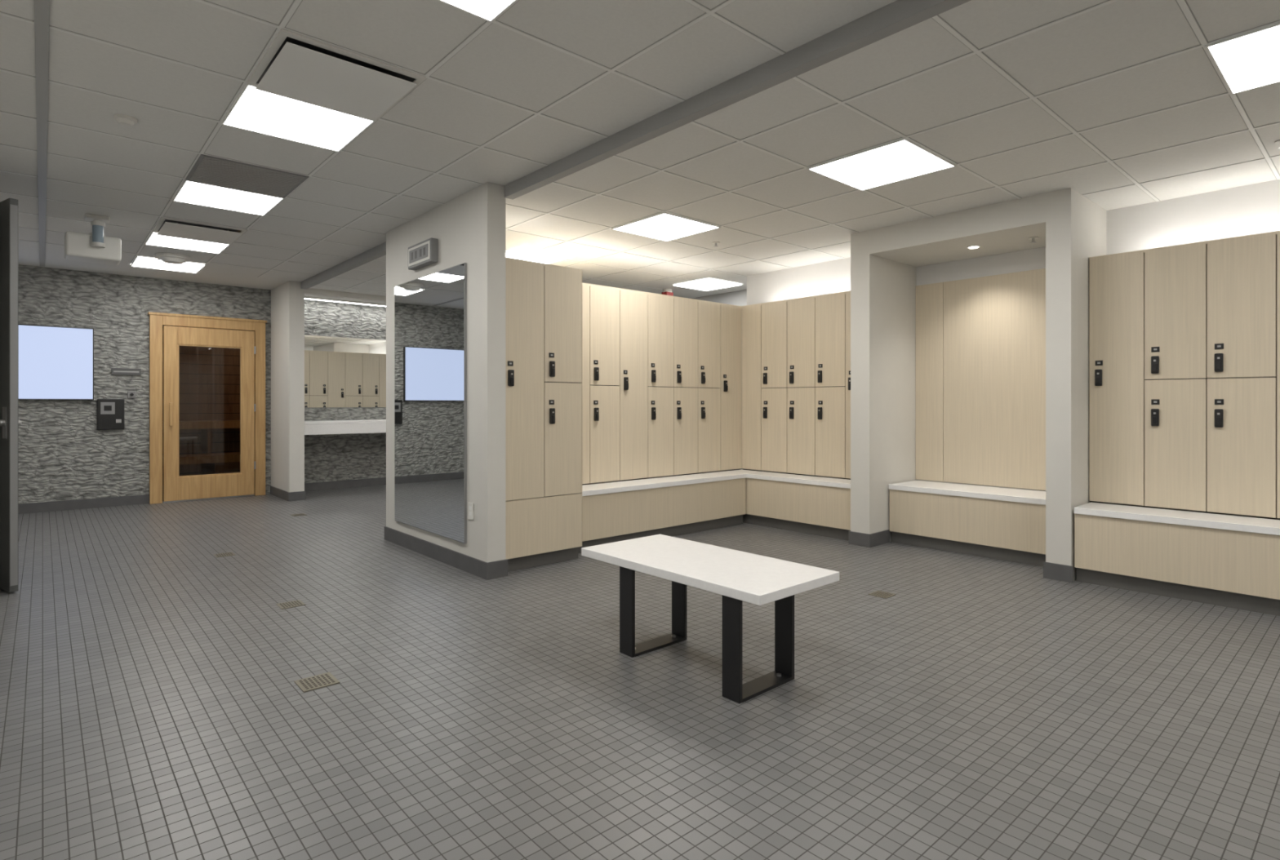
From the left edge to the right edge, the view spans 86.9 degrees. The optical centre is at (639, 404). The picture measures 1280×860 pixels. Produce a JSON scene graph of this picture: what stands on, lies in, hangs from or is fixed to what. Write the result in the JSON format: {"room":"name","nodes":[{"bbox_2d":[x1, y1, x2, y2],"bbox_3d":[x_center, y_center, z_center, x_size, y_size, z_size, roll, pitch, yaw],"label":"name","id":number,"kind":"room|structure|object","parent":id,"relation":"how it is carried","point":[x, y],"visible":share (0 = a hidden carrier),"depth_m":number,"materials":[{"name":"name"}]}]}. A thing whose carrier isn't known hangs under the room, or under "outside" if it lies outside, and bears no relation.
{"room":"changing room","nodes":[
{"label":"changing room","id":0,"kind":"room"},
{"bbox_2d":[17,324,93,399],"bbox_3d":[-6.807,-0.455,7.287,1.420,0.820,0.061,0,0,-41],"label":"screen","id":1,"kind":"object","parent":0,"point":[55,362],"depth_m":7.52,"materials":[{"name":"glass"}]},
{"bbox_2d":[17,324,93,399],"bbox_3d":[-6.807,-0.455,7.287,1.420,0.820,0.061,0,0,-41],"label":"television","id":2,"kind":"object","parent":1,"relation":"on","point":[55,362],"depth_m":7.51,"materials":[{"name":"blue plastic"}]},
{"bbox_2d":[162,327,239,484],"bbox_3d":[-6.073,0.025,9.581,2.500,2.350,2.000,0,0,-41],"label":"wall","id":3,"kind":"structure","parent":0,"point":[209,377],"depth_m":10.36,"materials":[{"name":"brown wood"}]},
{"bbox_2d":[17,264,386,504],"bbox_3d":[-4.595,-0.160,9.420,8.100,2.720,0.200,0,0,-41],"label":"wall","id":4,"kind":"structure","parent":0,"point":[63,455],"depth_m":7.98,"materials":[{"name":"stone"}]},
{"bbox_2d":[17,494,148,514],"bbox_3d":[-6.673,1.145,7.441,2.045,0.110,0.012,0,0,-41],"label":"baseboard","id":5,"kind":"structure","parent":4,"relation":"attached to","point":[32,508],"depth_m":7.70,"materials":[{"name":"tile"}]},
{"bbox_2d":[97,399,124,430],"bbox_3d":[-6.160,0.120,7.862,0.250,0.360,0.056,0,0,-41],"label":"wall control panel","id":6,"kind":"object","parent":4,"relation":"attached to","point":[110,412],"depth_m":7.84,"materials":[{"name":"black plastic"}]},
{"bbox_2d":[111,368,141,375],"bbox_3d":[-6.063,-0.380,7.970,0.280,0.080,0.022,0,0,-41],"label":"wall sign","id":7,"kind":"object","parent":4,"relation":"attached to","point":[118,371],"visible":1,"depth_m":7.96,"materials":[{"name":"silver metal"}]},
{"bbox_2d":[127,391,135,398],"bbox_3d":[-6.023,-0.110,8.000,0.080,0.080,0.031,0,0,-41],"label":"wall switch","id":8,"kind":"object","parent":4,"relation":"attached to","point":[131,394],"depth_m":7.99,"materials":[{"name":"grey plastic"}]},
{"bbox_2d":[147,311,266,504],"bbox_3d":[-5.392,0.050,8.480,1.270,2.300,0.148,0,0,-41],"label":"door","id":9,"kind":"structure","parent":4,"relation":"in","point":[251,480],"depth_m":8.41,"materials":[{"name":"brown wood"}]},
{"bbox_2d":[304,334,386,408],"bbox_3d":[-3.225,-0.448,10.482,4.140,1.005,0.020,0,0,-41],"label":"vanity mirror","id":10,"kind":"object","parent":4,"relation":"attached to","point":[340,372],"visible":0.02,"depth_m":9.60,"materials":[{"name":"clear glass"}]},
{"bbox_2d":[271,280,386,492],"bbox_3d":[-2.966,-0.160,10.127,4.423,2.720,0.900,0,0,-41],"label":"wall","id":11,"kind":"structure","parent":0,"point":[287,299],"depth_m":8.44,"materials":[{"name":"white paint"}]},
{"bbox_2d":[270,477,386,501],"bbox_3d":[-2.974,1.145,10.112,4.415,0.110,0.912,0,0,-41],"label":"baseboard","id":12,"kind":"structure","parent":11,"relation":"attached to","point":[300,495],"depth_m":9.43,"materials":[{"name":"tile"}]},
{"bbox_2d":[304,419,386,435],"bbox_3d":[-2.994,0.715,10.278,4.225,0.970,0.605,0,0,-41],"label":"countertop","id":13,"kind":"structure","parent":11,"relation":"attached to","point":[363,426],"depth_m":9.05,"materials":[{"name":"white stone"}]},
{"bbox_2d":[386,191,506,562],"bbox_3d":[-1.592,-0.128,5.345,0.143,2.655,1.818,0,0,-41],"label":"wall","id":14,"kind":"structure","parent":0,"point":[473,232],"depth_m":4.72,"materials":[{"name":"white paint"}]},
{"bbox_2d":[408,237,438,270],"bbox_3d":[-1.719,-1.180,5.328,0.066,0.180,0.440,0,0,-41],"label":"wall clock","id":15,"kind":"object","parent":14,"relation":"attached to","point":[424,253],"visible":1,"depth_m":5.25,"materials":[{"name":"white plastic"}]},
{"bbox_2d":[394,262,466,543],"bbox_3d":[-1.672,-0.005,5.311,0.019,2.010,1.282,0,0,-41],"label":"wall mirror","id":16,"kind":"object","parent":14,"relation":"attached to","point":[430,311],"depth_m":5.22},
{"bbox_2d":[386,182,504,239],"bbox_3d":[-1.592,-1.487,5.344,0.143,0.064,1.818,0,0,-41],"label":"cap","id":17,"kind":"object","parent":14,"relation":"on","point":[490,187],"depth_m":5.05,"materials":[{"name":"white paint"}]},
{"bbox_2d":[384,526,507,580],"bbox_3d":[-1.593,1.143,5.344,0.165,0.115,1.842,0,0,-41],"label":"baseboard","id":18,"kind":"structure","parent":14,"relation":"attached to","point":[498,569],"depth_m":5.01,"materials":[{"name":"tile"}]},
{"bbox_2d":[467,502,473,520],"bbox_3d":[-1.199,0.760,4.784,0.008,0.120,0.075,0,0,-41],"label":"wall outlet","id":19,"kind":"object","parent":14,"relation":"attached to","point":[470,505],"depth_m":4.78,"materials":[{"name":"white plastic"}]},
{"bbox_2d":[0,0,896,289],"bbox_3d":[-1.933,-1.576,3.030,3.720,0.188,13.500,0,0,-41],"label":"ceiling","id":20,"kind":"structure","parent":0,"point":[500,63],"depth_m":3.33,"materials":[{"name":"tile"}]},
{"bbox_2d":[33,0,49,266],"bbox_3d":[-2.291,-1.514,2.586,0.045,0.004,12.890,0,0,-41],"label":"rail","id":21,"kind":"object","parent":20,"relation":"attached to","point":[42,7],"depth_m":3.38,"materials":[{"name":"grey metal"}]},
{"bbox_2d":[64,213,121,265],"bbox_3d":[-4.408,-1.340,5.443,0.350,0.360,0.325,0,0,-41],"label":"ceiling projector","id":22,"kind":"object","parent":20,"relation":"hanging from","point":[95,247],"visible":1,"depth_m":5.37,"materials":[{"name":"white plastic"}]},
{"bbox_2d":[113,114,137,126],"bbox_3d":[-2.735,-1.502,3.589,0.100,0.035,0.100,0,0,-41],"label":"smoke detector","id":23,"kind":"object","parent":20,"relation":"attached to","point":[123,120],"visible":1,"depth_m":3.56,"materials":[{"name":"white plastic"}]},
{"bbox_2d":[130,256,205,273],"bbox_3d":[-5.146,-1.512,7.364,0.610,0.008,0.610,0,0,-41],"label":"ceiling light panel","id":24,"kind":"object","parent":20,"relation":"attached to","point":[142,262],"visible":0.93,"depth_m":7.36,"materials":[{"name":"white plastic"}]},
{"bbox_2d":[155,252,190,264],"bbox_3d":[-4.784,-1.484,6.917,0.300,0.070,0.300,0,0,-41],"label":"ceiling speaker","id":25,"kind":"object","parent":20,"relation":"attached to","point":[169,258],"visible":1,"depth_m":6.84,"materials":[{"name":"white plastic"}]},
{"bbox_2d":[144,231,231,253],"bbox_3d":[-4.251,-1.512,6.353,0.610,0.007,0.610,0,0,-41],"label":"ceiling light panel","id":26,"kind":"object","parent":20,"relation":"attached to","point":[153,239],"depth_m":6.38,"materials":[{"name":"white plastic"}]},
{"bbox_2d":[152,217,247,244],"bbox_3d":[-3.847,-1.499,5.896,0.610,0.034,0.610,0,0,-41],"label":"ceiling vent","id":27,"kind":"object","parent":20,"relation":"in","point":[168,227],"depth_m":5.82,"materials":[{"name":"white plastic"}]},
{"bbox_2d":[172,179,284,216],"bbox_3d":[-3.039,-1.512,4.982,0.610,0.007,0.610,0,0,-41],"label":"ceiling light panel","id":28,"kind":"object","parent":20,"relation":"attached to","point":[190,192],"depth_m":4.96,"materials":[{"name":"white plastic"}]},
{"bbox_2d":[185,154,309,198],"bbox_3d":[-2.635,-1.511,4.525,0.610,0.008,0.610,0,0,-41],"label":"ceiling vent","id":29,"kind":"object","parent":20,"relation":"in","point":[209,170],"depth_m":4.49,"materials":[{"name":"grey metal"}]},
{"bbox_2d":[221,83,377,151],"bbox_3d":[-1.826,-1.512,3.611,0.610,0.007,0.610,0,0,-41],"label":"ceiling light panel","id":30,"kind":"object","parent":20,"relation":"attached to","point":[254,110],"depth_m":3.60,"materials":[{"name":"white plastic"}]},
{"bbox_2d":[246,28,426,121],"bbox_3d":[-1.422,-1.499,3.155,0.610,0.034,0.610,0,0,-41],"label":"ceiling vent","id":31,"kind":"object","parent":20,"relation":"in","point":[295,66],"depth_m":3.08,"materials":[{"name":"white plastic"}]},
{"bbox_2d":[0,0,785,277],"bbox_3d":[-1.274,-1.518,2.945,2.815,0.004,12.080,0,0,-41],"label":"grid","id":32,"kind":"object","parent":20,"relation":"attached to","point":[295,5],"depth_m":3.41,"materials":[{"name":"white metal"}]},
{"bbox_2d":[437,0,518,22],"bbox_3d":[-0.614,-1.512,2.241,0.610,0.008,0.610,0,0,-41],"label":"ceiling light panel","id":33,"kind":"object","parent":20,"relation":"attached to","point":[489,11],"visible":1,"depth_m":2.56,"materials":[{"name":"white plastic"}]},
{"bbox_2d":[300,0,970,288],"bbox_3d":[-0.187,-1.478,3.906,0.080,0.083,12.098,0,0,-41],"label":"ceiling beam","id":34,"kind":"structure","parent":20,"relation":"attached to","point":[898,15],"depth_m":3.15,"materials":[{"name":"white paint"}]},
{"bbox_2d":[0,484,1279,859],"bbox_3d":[-0.880,1.250,5.296,8.300,0.100,15.500,0,0,-41],"label":"floor","id":35,"kind":"structure","parent":0,"point":[152,706],"depth_m":2.67,"materials":[{"name":"tile"}]},
{"bbox_2d":[162,420,239,475],"bbox_3d":[-6.282,0.725,9.817,2.360,0.950,1.170,0,0,-41],"label":"bench","id":36,"kind":"object","parent":35,"relation":"on","point":[209,463],"visible":0.23,"depth_m":9.69,"materials":[{"name":"brown wood"}]},
{"bbox_2d":[213,552,235,557],"bbox_3d":[-3.299,1.198,5.359,0.130,0.004,0.130,0,0,-41],"label":"floor drain","id":37,"kind":"object","parent":35,"relation":"on","point":[226,554],"visible":1,"depth_m":5.36,"materials":[{"name":"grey metal"}]},
{"bbox_2d":[275,600,306,609],"bbox_3d":[-2.084,1.198,4.031,0.130,0.004,0.130,0,0,-41],"label":"floor drain","id":38,"kind":"object","parent":35,"relation":"on","point":[292,604],"visible":1,"depth_m":4.03,"materials":[{"name":"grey metal"}]},
{"bbox_2d":[291,513,306,516],"bbox_3d":[-3.684,1.198,7.288,0.130,0.004,0.130,0,0,-41],"label":"floor drain","id":39,"kind":"object","parent":35,"relation":"on","point":[300,514],"visible":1,"depth_m":7.30,"materials":[{"name":"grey metal"}]},
{"bbox_2d":[293,672,340,693],"bbox_3d":[-1.391,1.198,2.908,0.145,0.004,0.145,0,0,-41],"label":"floor drain","id":40,"kind":"object","parent":35,"relation":"on","point":[308,684],"visible":1,"depth_m":2.90,"materials":[{"name":"brown metal"}]},
{"bbox_2d":[506,257,582,571],"bbox_3d":[-1.109,0.081,5.438,0.696,2.238,1.284,0,0,-41],"label":"bank","id":41,"kind":"object","parent":35,"relation":"on","point":[544,301],"visible":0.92,"depth_m":4.98,"materials":[{"name":"beige laminate"}]},
{"bbox_2d":[582,282,742,485],"bbox_3d":[-0.016,0.081,6.572,2.436,2.238,0.634,0,0,-41],"label":"bank","id":42,"kind":"object","parent":35,"relation":"on","point":[662,374],"visible":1,"depth_m":6.35,"materials":[{"name":"beige laminate"}]},
{"bbox_2d":[581,534,839,703],"bbox_3d":[0.289,0.970,3.223,0.557,0.460,1.155,0,0,-41],"label":"bench","id":43,"kind":"object","parent":35,"relation":"on","point":[739,576],"visible":1,"depth_m":2.99,"materials":[{"name":"white stone"}]},
{"bbox_2d":[577,469,850,553],"bbox_3d":[0.668,0.948,5.790,2.425,0.505,1.511,0,0,-41],"label":"bench","id":44,"kind":"object","parent":35,"relation":"on","point":[676,505],"visible":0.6,"depth_m":6.14,"materials":[{"name":"beige laminate"}]},
{"bbox_2d":[742,290,850,479],"bbox_3d":[1.732,0.081,6.728,0.479,2.238,1.507,0,0,-41],"label":"bank","id":45,"kind":"object","parent":35,"relation":"on","point":[796,353],"visible":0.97,"depth_m":6.62,"materials":[{"name":"beige laminate"}]},
{"bbox_2d":[868,591,895,599],"bbox_3d":[1.521,1.198,4.242,0.120,0.004,0.120,0,0,-41],"label":"floor drain","id":46,"kind":"object","parent":35,"relation":"on","point":[877,593],"visible":1,"depth_m":4.24,"materials":[{"name":"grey metal"}]},
{"bbox_2d":[888,480,1045,567],"bbox_3d":[2.769,0.948,5.507,0.505,0.505,1.308,0,0,-41],"label":"bench","id":47,"kind":"object","parent":35,"relation":"on","point":[999,523],"visible":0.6,"depth_m":5.35,"materials":[{"name":"beige wood"}]},
{"bbox_2d":[1074,502,1279,616],"bbox_3d":[4.495,0.948,3.019,0.364,0.505,4.365,0,0,-41],"label":"bench","id":48,"kind":"object","parent":35,"relation":"on","point":[1226,561],"visible":1,"depth_m":4.13,"materials":[{"name":"beige laminate"}]},
{"bbox_2d":[1088,231,1279,519],"bbox_3d":[4.408,0.081,3.703,0.479,2.238,3.246,0,0,-41],"label":"bank","id":49,"kind":"object","parent":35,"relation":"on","point":[1184,339],"visible":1,"depth_m":4.37,"materials":[{"name":"beige laminate"}]},
{"bbox_2d":[693,289,746,469],"bbox_3d":[0.121,-0.128,10.088,0.150,2.655,5.050,0,0,-41],"label":"wall","id":50,"kind":"structure","parent":0,"point":[739,298],"depth_m":8.79,"materials":[{"name":"paint"}]},
{"bbox_2d":[304,0,1279,303],"bbox_3d":[1.183,-1.562,5.786,4.560,0.215,13.500,0,0,-41],"label":"ceiling","id":51,"kind":"structure","parent":0,"point":[1119,34],"depth_m":3.77,"materials":[{"name":"tile"}]},
{"bbox_2d":[304,296,386,306],"bbox_3d":[-3.105,-1.437,10.377,4.100,0.035,0.060,0,0,-41],"label":"recessed light","id":52,"kind":"object","parent":51,"relation":"in","point":[305,297],"visible":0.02,"depth_m":9.43,"materials":[{"name":"white plastic"}]},
{"bbox_2d":[506,245,577,264],"bbox_3d":[-1.047,-1.447,6.624,0.610,0.008,0.610,0,0,-41],"label":"ceiling light panel","id":53,"kind":"object","parent":51,"relation":"attached to","point":[525,253],"visible":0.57,"depth_m":6.54,"materials":[{"name":"white plastic"}]},
{"bbox_2d":[611,212,720,241],"bbox_3d":[0.212,-1.447,5.550,0.633,0.008,0.633,0,0,-41],"label":"ceiling light panel","id":54,"kind":"object","parent":51,"relation":"attached to","point":[664,226],"visible":1,"depth_m":5.52,"materials":[{"name":"white plastic"}]},
{"bbox_2d":[661,288,673,296],"bbox_3d":[0.348,-1.410,8.586,0.120,0.090,0.120,0,0,-41],"label":"fire alarm","id":55,"kind":"object","parent":51,"relation":"attached to","point":[665,291],"visible":0.8,"depth_m":8.54,"materials":[{"name":"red plastic"}]},
{"bbox_2d":[671,278,743,291],"bbox_3d":[0.821,-1.447,8.210,0.610,0.008,0.610,0,0,-41],"label":"ceiling light panel","id":56,"kind":"object","parent":51,"relation":"attached to","point":[708,284],"visible":1,"depth_m":8.21,"materials":[{"name":"white plastic"}]},
{"bbox_2d":[711,241,719,247],"bbox_3d":[0.684,-1.435,6.079,0.070,0.036,0.070,0,0,-41],"label":"sprinkler","id":57,"kind":"object","parent":51,"relation":"attached to","point":[713,242],"visible":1,"depth_m":6.07,"materials":[{"name":"silver metal"}]},
{"bbox_2d":[317,0,1279,292],"bbox_3d":[1.155,-1.453,5.094,3.500,0.004,12.080,0,0,-41],"label":"grid","id":58,"kind":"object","parent":51,"relation":"attached to","point":[1183,5],"depth_m":3.79,"materials":[{"name":"white metal"}]},
{"bbox_2d":[806,137,956,191],"bbox_3d":[1.473,-1.447,4.125,0.633,0.008,0.633,0,0,-41],"label":"ceiling light panel","id":59,"kind":"object","parent":51,"relation":"attached to","point":[902,159],"visible":1,"depth_m":4.10,"materials":[{"name":"white plastic"}]},
{"bbox_2d":[1204,22,1279,94],"bbox_3d":[2.730,-1.447,2.704,0.633,0.008,0.633,0,0,-41],"label":"ceiling light panel","id":60,"kind":"object","parent":51,"relation":"attached to","point":[1249,60],"visible":1,"depth_m":2.82,"materials":[{"name":"white plastic"}]},
{"bbox_2d":[1274,139,1279,148],"bbox_3d":[3.551,-1.435,3.729,0.070,0.036,0.070,0,0,-41],"label":"sprinkler","id":61,"kind":"object","parent":51,"relation":"attached to","point":[1277,142],"visible":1,"depth_m":3.74,"materials":[{"name":"silver metal"}]},
{"bbox_2d":[850,187,1106,581],"bbox_3d":[2.658,-0.128,5.432,0.820,2.655,1.654,0,0,-41],"label":"wall","id":62,"kind":"structure","parent":0,"point":[1072,228],"depth_m":5.28,"materials":[{"name":"white paint"}]},
{"bbox_2d":[848,529,1073,582],"bbox_3d":[2.466,1.145,5.262,0.332,0.110,1.678,0,0,-41],"label":"baseboard","id":63,"kind":"structure","parent":62,"relation":"attached to","point":[1054,571],"depth_m":5.64,"materials":[{"name":"tile"}]},
{"bbox_2d":[966,244,980,248],"bbox_3d":[2.660,-1.250,5.384,0.100,0.009,0.100,0,0,-41],"label":"recessed light","id":64,"kind":"object","parent":62,"relation":"in","point":[975,246],"visible":1,"depth_m":5.37,"materials":[{"name":"white plastic"}]},
{"bbox_2d":[1027,236,1038,243],"bbox_3d":[2.969,-1.236,5.096,0.070,0.036,0.070,0,0,-41],"label":"sprinkler","id":65,"kind":"object","parent":62,"relation":"attached to","point":[1032,238],"visible":1,"depth_m":5.09,"materials":[{"name":"silver metal"}]},
{"bbox_2d":[746,179,1279,491],"bbox_3d":[3.904,-0.128,4.755,0.150,2.655,7.950,0,0,-41],"label":"wall","id":66,"kind":"structure","parent":0,"point":[1251,209],"depth_m":4.97,"materials":[{"name":"white paint"}]},
{"bbox_2d":[915,268,1045,490],"bbox_3d":[2.964,-0.195,5.687,0.020,1.770,1.319,0,0,-41],"label":"panel","id":67,"kind":"object","parent":66,"relation":"attached to","point":[980,342],"depth_m":5.73,"materials":[{"name":"beige wood"}]},
{"bbox_3d":[-1.828,-0.160,0.920,0.680,2.720,9.800,0,0,-41],"label":"wall","id":68,"kind":"structure","parent":0,"visible":0},
{"bbox_2d":[0,198,21,592],"bbox_3d":[-4.350,-0.055,4.514,0.914,2.490,0.116,0,0,32],"label":"door","id":69,"kind":"structure","parent":68,"relation":"in","point":[9,421],"depth_m":4.28,"materials":[{"name":"metal"}]}
]}

